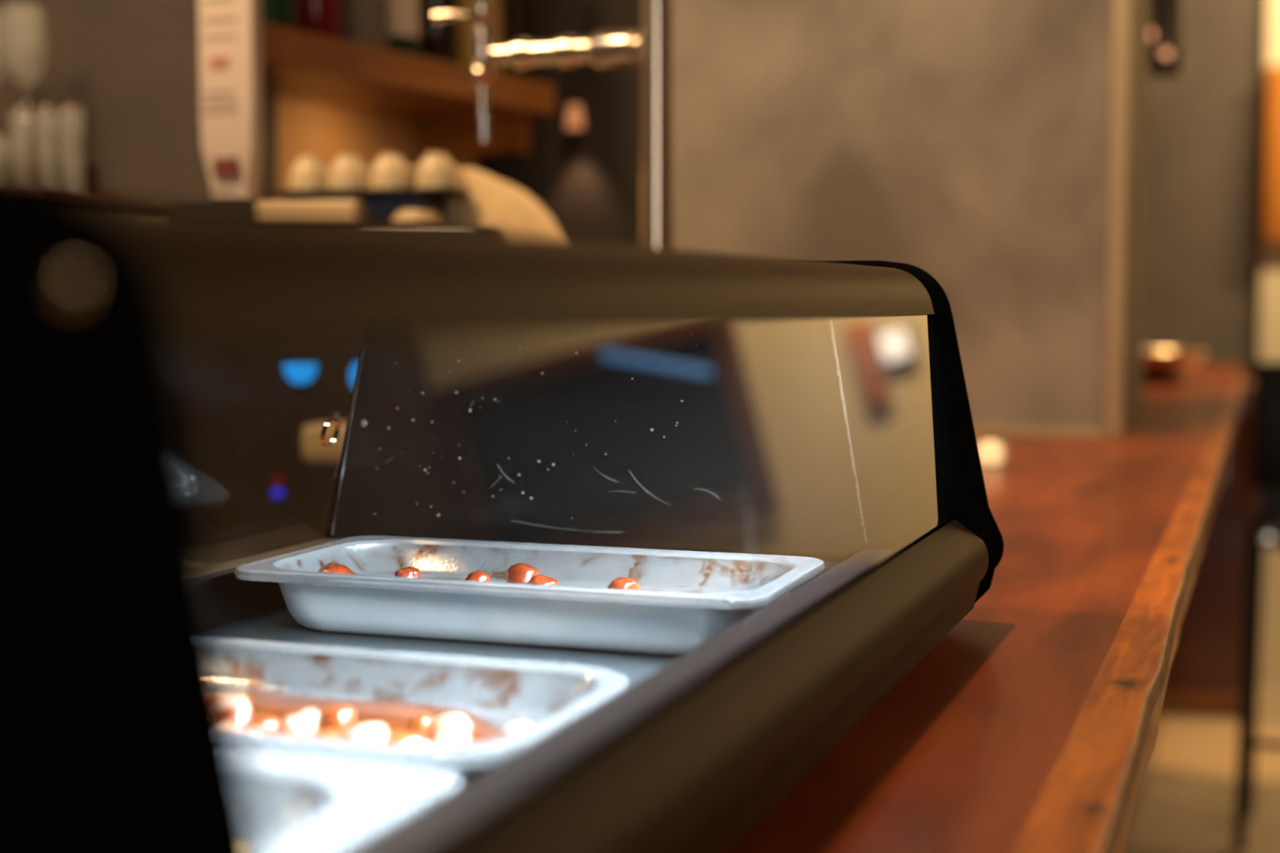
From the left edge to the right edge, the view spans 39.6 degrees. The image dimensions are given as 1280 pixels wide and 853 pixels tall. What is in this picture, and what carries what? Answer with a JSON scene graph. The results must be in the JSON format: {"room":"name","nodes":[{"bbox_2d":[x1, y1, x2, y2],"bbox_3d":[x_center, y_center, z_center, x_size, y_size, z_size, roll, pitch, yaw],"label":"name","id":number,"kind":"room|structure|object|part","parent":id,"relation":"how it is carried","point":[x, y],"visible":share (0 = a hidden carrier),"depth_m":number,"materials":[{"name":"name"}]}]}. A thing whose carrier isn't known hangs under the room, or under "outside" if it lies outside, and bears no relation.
{"room":"sushi bar","nodes":[
{"label":"sushi bar","id":0,"kind":"room"},
{"bbox_2d":[0,0,278,203],"bbox_3d":[-1.165,-0.437,2.721,1.335,3.000,0.115,1,4,20],"label":"wall pier","id":1,"kind":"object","parent":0,"point":[133,65],"visible":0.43,"depth_m":2.51,"materials":[{"name":"paint"}]},
{"bbox_2d":[276,96,477,201],"bbox_3d":[-0.476,-0.449,2.894,0.080,3.000,0.656,2,5,27],"label":"panel","id":2,"kind":"object","parent":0,"point":[304,128],"visible":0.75,"depth_m":2.81,"materials":[{"name":"paint"}]},
{"bbox_2d":[262,22,555,156],"bbox_3d":[-0.423,-0.488,2.651,0.233,0.112,0.779,2,5,27],"label":"wall shelf","id":3,"kind":"object","parent":2,"relation":"attached to","point":[301,65],"visible":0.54,"depth_m":2.67,"materials":[{"name":"brown wood"}]},
{"bbox_2d":[261,0,296,30],"bbox_3d":[-0.493,-0.674,2.368,0.066,0.300,0.066,1,4,20],"label":"bottle","id":4,"kind":"object","parent":3,"relation":"on","point":[280,13],"visible":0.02,"depth_m":2.35,"materials":[{"name":"green glass"}]},
{"bbox_2d":[296,0,342,39],"bbox_3d":[-0.447,-0.681,2.457,0.069,0.300,0.069,1,4,20],"label":"bottle","id":5,"kind":"object","parent":3,"relation":"on","point":[324,18],"visible":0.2,"depth_m":2.44,"materials":[{"name":"red glass"}]},
{"bbox_2d":[342,0,388,49],"bbox_3d":[-0.414,-0.587,2.548,0.080,0.100,0.080,1,4,20],"label":"storage box","id":6,"kind":"object","parent":3,"relation":"on","point":[365,22],"visible":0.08,"depth_m":2.51,"materials":[{"name":"brown"}]},
{"bbox_2d":[387,0,420,56],"bbox_3d":[-0.364,-0.684,2.639,0.073,0.280,0.073,1,4,20],"label":"bottle","id":7,"kind":"object","parent":3,"relation":"on","point":[404,15],"visible":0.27,"depth_m":2.62,"materials":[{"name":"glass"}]},
{"bbox_2d":[420,0,459,65],"bbox_3d":[-0.313,-0.701,2.736,0.068,0.300,0.068,1,4,20],"label":"bottle","id":8,"kind":"object","parent":3,"relation":"on","point":[440,42],"visible":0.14,"depth_m":2.71,"materials":[{"name":"brown glass"}]},
{"bbox_2d":[458,0,502,74],"bbox_3d":[-0.271,-0.686,2.817,0.080,0.260,0.080,1,4,20],"label":"storage box","id":9,"kind":"object","parent":3,"relation":"on","point":[464,26],"visible":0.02,"depth_m":2.78,"materials":[{"name":"brown"}]},
{"bbox_2d":[501,0,523,78],"bbox_3d":[-0.225,-0.712,2.904,0.068,0.300,0.068,1,4,20],"label":"bottle","id":10,"kind":"object","parent":3,"relation":"on","point":[512,10],"visible":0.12,"depth_m":2.88,"materials":[{"name":"brown glass"}]},
{"bbox_2d":[477,0,640,246],"bbox_3d":[-0.680,-0.488,3.445,1.750,3.000,0.140,1,4,20],"label":"wall","id":11,"kind":"structure","parent":0,"point":[588,179],"depth_m":3.15,"materials":[{"name":"black paint"}]},
{"bbox_2d":[564,104,586,128],"bbox_3d":[-0.112,-0.545,3.132,0.034,0.041,0.052,1,4,20],"label":"wall sconce","id":12,"kind":"object","parent":11,"relation":"attached to","point":[575,115],"visible":1,"depth_m":3.11,"materials":[{"name":"orange glass"}]},
{"bbox_3d":[-0.108,-0.550,3.142,0.014,0.012,0.030,1,4,20],"label":"wall arm","id":13,"kind":"part","parent":12,"relation":"part of","materials":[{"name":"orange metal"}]},
{"bbox_2d":[673,0,1150,430],"bbox_3d":[0.511,-0.993,3.178,0.728,1.954,0.760,1,4,20],"label":"wall pillar","id":14,"kind":"structure","parent":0,"point":[966,144],"depth_m":2.83,"materials":[{"name":"paint"}]},
{"bbox_2d":[973,426,1105,436],"bbox_3d":[0.380,0.002,2.885,0.728,0.010,0.012,1,4,20],"label":"trim","id":15,"kind":"structure","parent":14,"relation":"attached to","point":[985,430],"depth_m":2.79,"materials":[{"name":"brown wood"}]},
{"bbox_2d":[1104,0,1132,436],"bbox_3d":[0.740,-0.960,2.704,0.026,1.954,0.038,1,4,20],"label":"trim","id":16,"kind":"structure","parent":14,"relation":"attached to","point":[1122,9],"depth_m":2.73,"materials":[{"name":"beige metal"}]},
{"bbox_2d":[1124,658,1279,852],"bbox_3d":[1.478,1.202,1.520,7.400,0.100,9.900,1,4,20],"label":"floor","id":17,"kind":"structure","parent":0,"point":[1187,802],"depth_m":4.61,"materials":[{"name":"beige tile"}]},
{"bbox_2d":[723,364,1261,852],"bbox_3d":[0.567,0.536,2.818,0.730,1.046,6.800,1,4,20],"label":"countertop","id":18,"kind":"structure","parent":17,"relation":"on","point":[1113,605],"depth_m":1.11,"materials":[{"name":"brown wood"}]},
{"bbox_2d":[0,173,1004,852],"bbox_3d":[-0.143,0.030,0.797,0.470,0.228,0.943,1,4,20],"label":"display case","id":19,"kind":"object","parent":18,"relation":"on","point":[507,388],"visible":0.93,"depth_m":0.60,"materials":[{"name":"black metal"}]},
{"bbox_2d":[241,746,462,852],"bbox_3d":[-0.241,0.140,0.632,0.319,0.020,0.191,1,4,20],"label":"pan","id":20,"kind":"object","parent":19,"relation":"in","point":[303,802],"visible":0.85,"depth_m":0.64,"materials":[{"name":"metal"}]},
{"bbox_2d":[220,637,628,780],"bbox_3d":[-0.174,0.127,0.814,0.318,0.020,0.180,1,4,20],"label":"pan","id":21,"kind":"object","parent":19,"relation":"in","point":[547,696],"visible":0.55,"depth_m":0.85,"materials":[{"name":"metal"}]},
{"bbox_2d":[231,694,253,711],"bbox_3d":[-0.188,0.130,0.822,0.018,0.012,0.016,-1,4,-11],"label":"onion piece","id":22,"kind":"object","parent":21,"relation":"in","point":[242,700],"visible":0.2,"depth_m":0.82,"materials":[{"name":"white food"}]},
{"bbox_2d":[271,730,305,737],"bbox_3d":[-0.148,0.135,0.748,0.017,0.014,0.020,-1,4,-15],"label":"food","id":23,"kind":"object","parent":21,"relation":"in","point":[279,732],"visible":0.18,"depth_m":0.75,"materials":[{"name":"food"}]},
{"bbox_2d":[280,715,317,735],"bbox_3d":[-0.150,0.133,0.783,0.017,0.011,0.014,2,4,24],"label":"onion piece","id":24,"kind":"object","parent":21,"relation":"in","point":[305,725],"visible":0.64,"depth_m":0.78,"materials":[{"name":"white food"}]},
{"bbox_2d":[296,708,321,721],"bbox_3d":[-0.150,0.133,0.806,0.013,0.009,0.012,-2,4,-26],"label":"onion piece","id":25,"kind":"object","parent":21,"relation":"in","point":[313,713],"visible":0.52,"depth_m":0.80,"materials":[{"name":"white food"}]},
{"bbox_2d":[310,730,346,741],"bbox_3d":[-0.131,0.135,0.739,0.022,0.016,0.021,-2,4,-22],"label":"food","id":26,"kind":"object","parent":21,"relation":"in","point":[330,735],"visible":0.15,"depth_m":0.74,"materials":[{"name":"orange food"}]},
{"bbox_2d":[231,690,505,744],"bbox_3d":[-0.163,0.135,0.810,0.274,0.004,0.112,1,4,20],"label":"sauce pool","id":27,"kind":"object","parent":21,"relation":"on","point":[396,716],"visible":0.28,"depth_m":0.82,"materials":[{"name":"orange food"}]},
{"bbox_2d":[236,722,244,730],"bbox_3d":[-0.177,0.134,0.766,0.016,0.014,0.018,0,4,0],"label":"onion piece","id":28,"kind":"object","parent":27,"relation":"on","point":[240,726],"visible":0.1,"depth_m":0.77,"materials":[{"name":"white food"}]},
{"bbox_2d":[233,704,254,726],"bbox_3d":[-0.182,0.131,0.798,0.018,0.014,0.016,3,5,39],"label":"food","id":29,"kind":"object","parent":27,"relation":"on","point":[243,716],"visible":0.47,"depth_m":0.79,"materials":[{"name":"white food"}]},
{"bbox_2d":[240,727,264,733],"bbox_3d":[-0.166,0.135,0.758,0.017,0.012,0.015,-1,4,-7],"label":"onion piece","id":30,"kind":"object","parent":27,"relation":"on","point":[250,729],"visible":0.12,"depth_m":0.76,"materials":[{"name":"white food"}]},
{"bbox_2d":[250,715,282,733],"bbox_3d":[-0.164,0.133,0.784,0.014,0.011,0.015,0,4,-7],"label":"food","id":31,"kind":"object","parent":27,"relation":"on","point":[268,724],"visible":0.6,"depth_m":0.78,"materials":[{"name":"food"}]},
{"bbox_2d":[320,705,355,725],"bbox_3d":[-0.137,0.132,0.803,0.016,0.011,0.016,1,4,11],"label":"food","id":32,"kind":"object","parent":27,"relation":"on","point":[336,715],"visible":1,"depth_m":0.80,"materials":[{"name":"orange food"}]},
{"bbox_2d":[408,712,432,728],"bbox_3d":[-0.098,0.133,0.796,0.012,0.009,0.011,4,5,42],"label":"food","id":33,"kind":"object","parent":27,"relation":"on","point":[423,720],"visible":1,"depth_m":0.79,"materials":[{"name":"orange food"}]},
{"bbox_2d":[353,733,382,744],"bbox_3d":[-0.112,0.135,0.735,0.019,0.015,0.020,-2,5,-29],"label":"onion piece","id":34,"kind":"object","parent":21,"relation":"in","point":[364,738],"visible":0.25,"depth_m":0.73,"materials":[{"name":"white food"}]},
{"bbox_2d":[346,723,389,741],"bbox_3d":[-0.116,0.134,0.762,0.019,0.013,0.017,1,4,10],"label":"onion piece","id":35,"kind":"object","parent":21,"relation":"in","point":[380,730],"visible":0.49,"depth_m":0.76,"materials":[{"name":"white food"}]},
{"bbox_2d":[382,731,430,746],"bbox_3d":[-0.097,0.135,0.735,0.022,0.017,0.020,-3,5,-37],"label":"food","id":36,"kind":"object","parent":21,"relation":"in","point":[402,738],"visible":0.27,"depth_m":0.73,"materials":[{"name":"food"}]},
{"bbox_2d":[426,739,457,746],"bbox_3d":[-0.080,0.136,0.726,0.018,0.015,0.021,-4,6,-44],"label":"onion piece","id":37,"kind":"object","parent":21,"relation":"in","point":[448,742],"visible":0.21,"depth_m":0.72,"materials":[{"name":"white food"}]},
{"bbox_2d":[431,727,471,744],"bbox_3d":[-0.081,0.135,0.762,0.017,0.012,0.015,0,4,-5],"label":"onion piece","id":38,"kind":"object","parent":21,"relation":"in","point":[457,735],"visible":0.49,"depth_m":0.76,"materials":[{"name":"white food"}]},
{"bbox_2d":[431,713,471,734],"bbox_3d":[-0.082,0.133,0.782,0.017,0.012,0.016,-2,4,-21],"label":"onion piece","id":39,"kind":"object","parent":21,"relation":"in","point":[456,721],"visible":0.62,"depth_m":0.78,"materials":[{"name":"white food"}]},
{"bbox_2d":[505,722,533,736],"bbox_3d":[-0.051,0.134,0.770,0.016,0.011,0.015,-2,5,-29],"label":"onion piece","id":40,"kind":"object","parent":21,"relation":"in","point":[512,729],"visible":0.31,"depth_m":0.77,"materials":[{"name":"white food"}]},
{"bbox_2d":[77,199,934,342],"bbox_3d":[-0.141,-0.062,0.793,0.398,0.029,0.802,1,4,20],"label":"frame","id":41,"kind":"object","parent":19,"relation":"attached to","point":[188,274],"depth_m":0.48,"materials":[{"name":"brown metal"}]},
{"bbox_2d":[234,535,824,657],"bbox_3d":[-0.064,0.101,1.063,0.327,0.038,0.168,1,4,20],"label":"pan","id":42,"kind":"object","parent":19,"relation":"in","point":[686,599],"visible":0.96,"depth_m":1.02,"materials":[{"name":"metal"}]},
{"bbox_2d":[319,561,339,571],"bbox_3d":[-0.192,0.092,1.109,0.018,0.015,0.017,-3,5,-39],"label":"meat piece","id":43,"kind":"object","parent":42,"relation":"in","point":[331,562],"visible":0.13,"depth_m":1.11,"materials":[{"name":"brown food"}]},
{"bbox_2d":[318,563,356,574],"bbox_3d":[-0.184,0.092,1.082,0.025,0.017,0.022,-2,4,-24],"label":"meat piece","id":44,"kind":"object","parent":42,"relation":"in","point":[334,568],"visible":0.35,"depth_m":1.08,"materials":[{"name":"orange food"}]},
{"bbox_2d":[393,566,421,577],"bbox_3d":[-0.143,0.093,1.096,0.017,0.014,0.019,-1,4,-17],"label":"meat piece","id":45,"kind":"object","parent":42,"relation":"in","point":[409,571],"visible":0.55,"depth_m":1.09,"materials":[{"name":"food"}]},
{"bbox_2d":[463,570,491,582],"bbox_3d":[-0.099,0.095,1.079,0.017,0.014,0.016,-1,4,-10],"label":"meat piece","id":46,"kind":"object","parent":42,"relation":"in","point":[477,575],"visible":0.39,"depth_m":1.07,"materials":[{"name":"orange food"}]},
{"bbox_2d":[506,563,540,583],"bbox_3d":[-0.071,0.092,1.079,0.020,0.018,0.024,1,4,13],"label":"meat piece","id":47,"kind":"object","parent":42,"relation":"in","point":[519,573],"visible":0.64,"depth_m":1.07,"materials":[{"name":"orange food"}]},
{"bbox_2d":[526,574,558,586],"bbox_3d":[-0.059,0.096,1.063,0.020,0.015,0.019,0,4,5],"label":"meat piece","id":48,"kind":"object","parent":42,"relation":"in","point":[542,580],"visible":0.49,"depth_m":1.06,"materials":[{"name":"orange food"}]},
{"bbox_2d":[606,577,641,591],"bbox_3d":[-0.010,0.096,1.043,0.020,0.015,0.021,3,5,37],"label":"meat piece","id":49,"kind":"object","parent":42,"relation":"in","point":[621,583],"visible":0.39,"depth_m":1.04,"materials":[{"name":"orange food"}]},
{"bbox_3d":[0.049,0.022,0.729,0.021,0.134,0.806,1,4,20],"label":"glass","id":50,"kind":"part","parent":19,"relation":"part of","materials":[{"name":"clear glass"}]},
{"bbox_2d":[432,0,673,248],"bbox_3d":[-0.094,-0.279,2.041,0.310,0.689,0.068,1,4,20],"label":"tap tower","id":51,"kind":"object","parent":18,"relation":"on","point":[652,47],"visible":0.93,"depth_m":1.99,"materials":[{"name":"silver metal"}]},
{"bbox_3d":[-0.210,-0.473,2.070,0.064,0.026,0.016,1,4,20],"label":"lever","id":52,"kind":"part","parent":51,"relation":"part of","materials":[{"name":"gold metal"}]},
{"bbox_2d":[466,0,497,115],"bbox_3d":[-0.183,-0.428,2.063,0.036,0.134,0.036,1,4,20],"label":"faucet","id":53,"kind":"object","parent":51,"relation":"on","point":[481,14],"depth_m":2.05,"materials":[{"name":"silver metal"}]},
{"bbox_2d":[977,440,1003,464],"bbox_3d":[0.443,0.035,2.252,0.048,0.034,0.048,1,4,20],"label":"tealight","id":54,"kind":"object","parent":18,"relation":"on","point":[990,452],"visible":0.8,"depth_m":2.24,"materials":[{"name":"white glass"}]},
{"bbox_3d":[0.525,0.580,2.516,0.060,1.001,6.200,1,4,20],"label":"panel","id":55,"kind":"part","parent":18,"relation":"part of","materials":[{"name":"red wood"}]},
{"bbox_2d":[1142,349,1206,384],"bbox_3d":[1.331,-0.154,4.571,0.240,0.084,0.240,1,4,20],"label":"metal dish","id":56,"kind":"object","parent":18,"relation":"on","point":[1160,366],"visible":0.7,"depth_m":4.49,"materials":[{"name":"metal"}]},
{"bbox_3d":[1.796,0.328,5.662,0.334,0.941,0.600,1,4,20],"label":"panel","id":57,"kind":"part","parent":18,"relation":"part of","materials":[{"name":"red wood"}]},
{"bbox_2d":[1233,360,1279,851],"bbox_3d":[1.597,0.412,4.106,0.397,1.112,0.364,1,4,20],"label":"bar stool","id":58,"kind":"object","parent":17,"relation":"on","point":[1264,532],"visible":1,"depth_m":4.26,"materials":[{"name":"black metal"}]},
{"bbox_3d":[1.383,0.612,4.057,0.042,0.721,0.025,-1,4,-20],"label":"leg","id":59,"kind":"part","parent":58,"relation":"part of","materials":[{"name":"black metal"}]},
{"bbox_3d":[1.493,0.593,4.324,0.025,0.721,0.042,-2,5,-30],"label":"leg","id":60,"kind":"part","parent":58,"relation":"part of","materials":[{"name":"black metal"}]},
{"bbox_3d":[1.601,0.246,4.095,0.368,0.045,0.340,1,4,20],"label":"seat","id":61,"kind":"part","parent":58,"relation":"part of","materials":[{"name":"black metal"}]},
{"bbox_3d":[1.657,0.002,4.234,0.370,0.312,0.030,1,4,20],"label":"backrest","id":62,"kind":"part","parent":58,"relation":"part of","materials":[{"name":"black metal"}]},
{"bbox_3d":[-1.033,0.642,2.347,1.850,0.900,0.610,1,4,20],"label":"countertop","id":63,"kind":"structure","parent":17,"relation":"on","visible":0},
{"bbox_2d":[69,194,181,428],"bbox_3d":[-0.875,-0.054,2.374,0.495,0.485,0.380,1,4,20],"label":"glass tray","id":64,"kind":"object","parent":63,"relation":"on","point":[172,348],"visible":0.02,"depth_m":2.38,"materials":[{"name":"glass"}]},
{"bbox_2d":[0,133,12,137],"bbox_3d":[-0.831,-0.335,2.306,0.034,0.086,0.034,1,4,20],"label":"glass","id":65,"kind":"object","parent":64,"relation":"on","point":[2,135],"visible":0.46,"depth_m":2.30,"materials":[{"name":"glass"}]},
{"bbox_2d":[7,106,35,111],"bbox_3d":[-0.796,-0.351,2.292,0.034,0.119,0.034,1,4,20],"label":"glass","id":66,"kind":"object","parent":64,"relation":"on","point":[12,108],"visible":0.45,"depth_m":2.28,"materials":[{"name":"clear glass"}]},
{"bbox_2d":[33,105,61,110],"bbox_3d":[-0.758,-0.350,2.278,0.034,0.119,0.034,1,4,20],"label":"glass","id":67,"kind":"object","parent":64,"relation":"on","point":[36,107],"visible":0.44,"depth_m":2.27,"materials":[{"name":"clear glass"}]},
{"bbox_2d":[0,158,99,196],"bbox_3d":[-0.865,-0.334,2.462,0.200,0.061,0.110,1,4,20],"label":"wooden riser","id":68,"kind":"object","parent":64,"relation":"on","point":[64,175],"visible":0.53,"depth_m":2.40,"materials":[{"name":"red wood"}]},
{"bbox_2d":[8,88,37,159],"bbox_3d":[-0.837,-0.468,2.427,0.060,0.210,0.060,-3,5,-38],"label":"stemmed glass","id":69,"kind":"object","parent":68,"relation":"on","point":[27,119],"visible":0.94,"depth_m":2.43,"materials":[{"name":"clear glass"}]},
{"bbox_2d":[57,104,85,195],"bbox_3d":[-0.723,-0.349,2.265,0.034,0.119,0.034,1,4,20],"label":"glass","id":70,"kind":"object","parent":64,"relation":"on","point":[61,106],"visible":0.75,"depth_m":2.26,"materials":[{"name":"clear glass"}]},
{"bbox_2d":[69,194,175,206],"bbox_3d":[-0.875,-0.287,2.357,0.495,0.017,0.380,1,4,20],"label":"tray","id":71,"kind":"object","parent":64,"relation":"on","point":[77,197],"depth_m":2.24,"materials":[{"name":"black wood"}]},
{"bbox_2d":[164,342,181,428],"bbox_3d":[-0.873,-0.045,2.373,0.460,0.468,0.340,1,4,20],"label":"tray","id":72,"kind":"object","parent":64,"relation":"on","point":[172,348],"depth_m":2.39,"materials":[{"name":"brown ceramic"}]},
{"bbox_2d":[168,186,502,566],"bbox_3d":[-0.364,-0.044,2.199,0.445,0.490,0.320,1,4,20],"label":"coffee machine","id":73,"kind":"object","parent":63,"relation":"on","point":[255,412],"visible":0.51,"depth_m":2.19,"materials":[{"name":"black metal"}]},
{"bbox_3d":[-0.494,-0.266,2.290,0.127,0.034,0.208,1,4,20],"label":"plate","id":74,"kind":"part","parent":73,"relation":"part of","materials":[{"name":"black metal"}]},
{"bbox_2d":[198,0,262,202],"bbox_3d":[-0.498,-0.492,2.170,0.076,0.432,0.038,1,4,20],"label":"menu sign","id":75,"kind":"object","parent":73,"relation":"on","point":[230,31],"visible":1,"depth_m":2.16,"materials":[{"name":"grey paper"}]},
{"bbox_2d":[204,549,262,566],"bbox_3d":[-0.391,0.177,2.118,0.430,0.030,0.120,1,4,20],"label":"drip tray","id":76,"kind":"object","parent":73,"relation":"on","point":[213,557],"depth_m":2.19,"materials":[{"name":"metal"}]},
{"bbox_2d":[288,155,328,191],"bbox_3d":[-0.406,-0.312,2.196,0.056,0.044,0.051,0,4,3],"label":"cup","id":77,"kind":"object","parent":73,"relation":"on","point":[307,172],"visible":0.88,"depth_m":2.18,"materials":[{"name":"beige ceramic"}]},
{"bbox_3d":[-0.386,-0.306,2.175,0.015,0.025,0.006,3,5,38],"label":"handle","id":78,"kind":"part","parent":77,"relation":"part of","materials":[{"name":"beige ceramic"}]},
{"bbox_2d":[327,154,369,190],"bbox_3d":[-0.354,-0.310,2.177,0.056,0.044,0.051,0,4,3],"label":"cup","id":79,"kind":"object","parent":73,"relation":"on","point":[347,171],"visible":0.91,"depth_m":2.16,"materials":[{"name":"beige ceramic"}]},
{"bbox_3d":[-0.334,-0.305,2.157,0.015,0.025,0.006,3,5,38],"label":"handle","id":80,"kind":"part","parent":79,"relation":"part of","materials":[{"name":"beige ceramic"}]},
{"bbox_2d":[369,153,412,189],"bbox_3d":[-0.301,-0.309,2.163,0.056,0.044,0.051,0,4,3],"label":"cup","id":81,"kind":"object","parent":73,"relation":"on","point":[388,171],"visible":0.91,"depth_m":2.14,"materials":[{"name":"beige ceramic"}]},
{"bbox_3d":[-0.281,-0.304,2.143,0.015,0.025,0.006,3,5,38],"label":"handle","id":82,"kind":"part","parent":81,"relation":"part of","materials":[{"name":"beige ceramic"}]},
{"bbox_3d":[-0.262,-0.263,2.210,0.080,0.039,0.180,1,4,20],"label":"navy lid","id":83,"kind":"part","parent":73,"relation":"part of","materials":[{"name":"plastic"}]},
{"bbox_3d":[-0.267,-0.250,2.136,0.062,0.024,0.062,1,4,20],"label":"round knob","id":84,"kind":"part","parent":73,"relation":"part of","materials":[{"name":"beige ceramic"}]},
{"bbox_2d":[415,152,458,188],"bbox_3d":[-0.243,-0.308,2.147,0.056,0.044,0.051,0,4,3],"label":"cup","id":85,"kind":"object","parent":73,"relation":"on","point":[435,170],"visible":0.89,"depth_m":2.13,"materials":[{"name":"beige ceramic"}]},
{"bbox_3d":[-0.223,-0.303,2.127,0.015,0.025,0.006,3,5,38],"label":"handle","id":86,"kind":"part","parent":85,"relation":"part of","materials":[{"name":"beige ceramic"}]},
{"bbox_2d":[410,164,564,239],"bbox_3d":[-0.188,-0.224,2.222,0.174,0.208,0.160,1,4,20],"label":"plate","id":87,"kind":"object","parent":73,"relation":"on","point":[493,202],"visible":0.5,"depth_m":2.18,"materials":[{"name":"beige ceramic"}]},
{"bbox_2d":[1143,0,1267,378],"bbox_3d":[0.960,-0.717,6.693,2.610,3.000,0.100,1,4,20],"label":"wall","id":88,"kind":"structure","parent":0,"point":[1206,122],"depth_m":6.25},
{"bbox_2d":[1258,0,1279,659],"bbox_3d":[3.566,-0.649,5.727,2.950,3.000,0.140,1,4,20],"label":"wall","id":89,"kind":"structure","parent":0,"point":[1269,306],"depth_m":6.17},
{"bbox_2d":[1262,64,1279,241],"bbox_3d":[2.218,-0.935,6.090,0.145,0.600,0.059,1,4,20],"label":"wooden board","id":90,"kind":"object","parent":89,"relation":"attached to","point":[1271,227],"visible":1,"depth_m":6.08,"materials":[{"name":"orange wood"}]},
{"bbox_3d":[1.478,-1.890,1.302,7.400,0.100,9.900,1,4,20],"label":"ceiling","id":91,"kind":"structure","parent":0,"visible":0},
{"bbox_2d":[1148,0,1183,77],"bbox_3d":[1.106,-1.383,3.776,0.110,1.260,0.080,1,4,20],"label":"cluster","id":92,"kind":"object","parent":91,"relation":"hanging from","point":[1166,16],"visible":0.57,"depth_m":3.79,"materials":[{"name":"black metal"}]},
{"bbox_3d":[1.088,-0.837,3.793,0.020,0.020,0.026,1,4,20],"label":"copper bulb","id":93,"kind":"part","parent":92,"relation":"part of","materials":[{"name":"orange metal"}]},
{"bbox_3d":[1.115,-0.892,3.781,0.010,0.160,0.010,1,4,20],"label":"pale rod","id":94,"kind":"part","parent":92,"relation":"part of","materials":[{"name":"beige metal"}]},
{"bbox_3d":[1.120,-0.794,3.784,0.020,0.020,0.026,1,4,20],"label":"copper bulb","id":95,"kind":"part","parent":92,"relation":"part of","materials":[{"name":"orange metal"}]},
{"bbox_3d":[1.139,-0.892,3.773,0.010,0.160,0.010,1,4,20],"label":"pale rod","id":96,"kind":"part","parent":92,"relation":"part of","materials":[{"name":"beige metal"}]}
]}

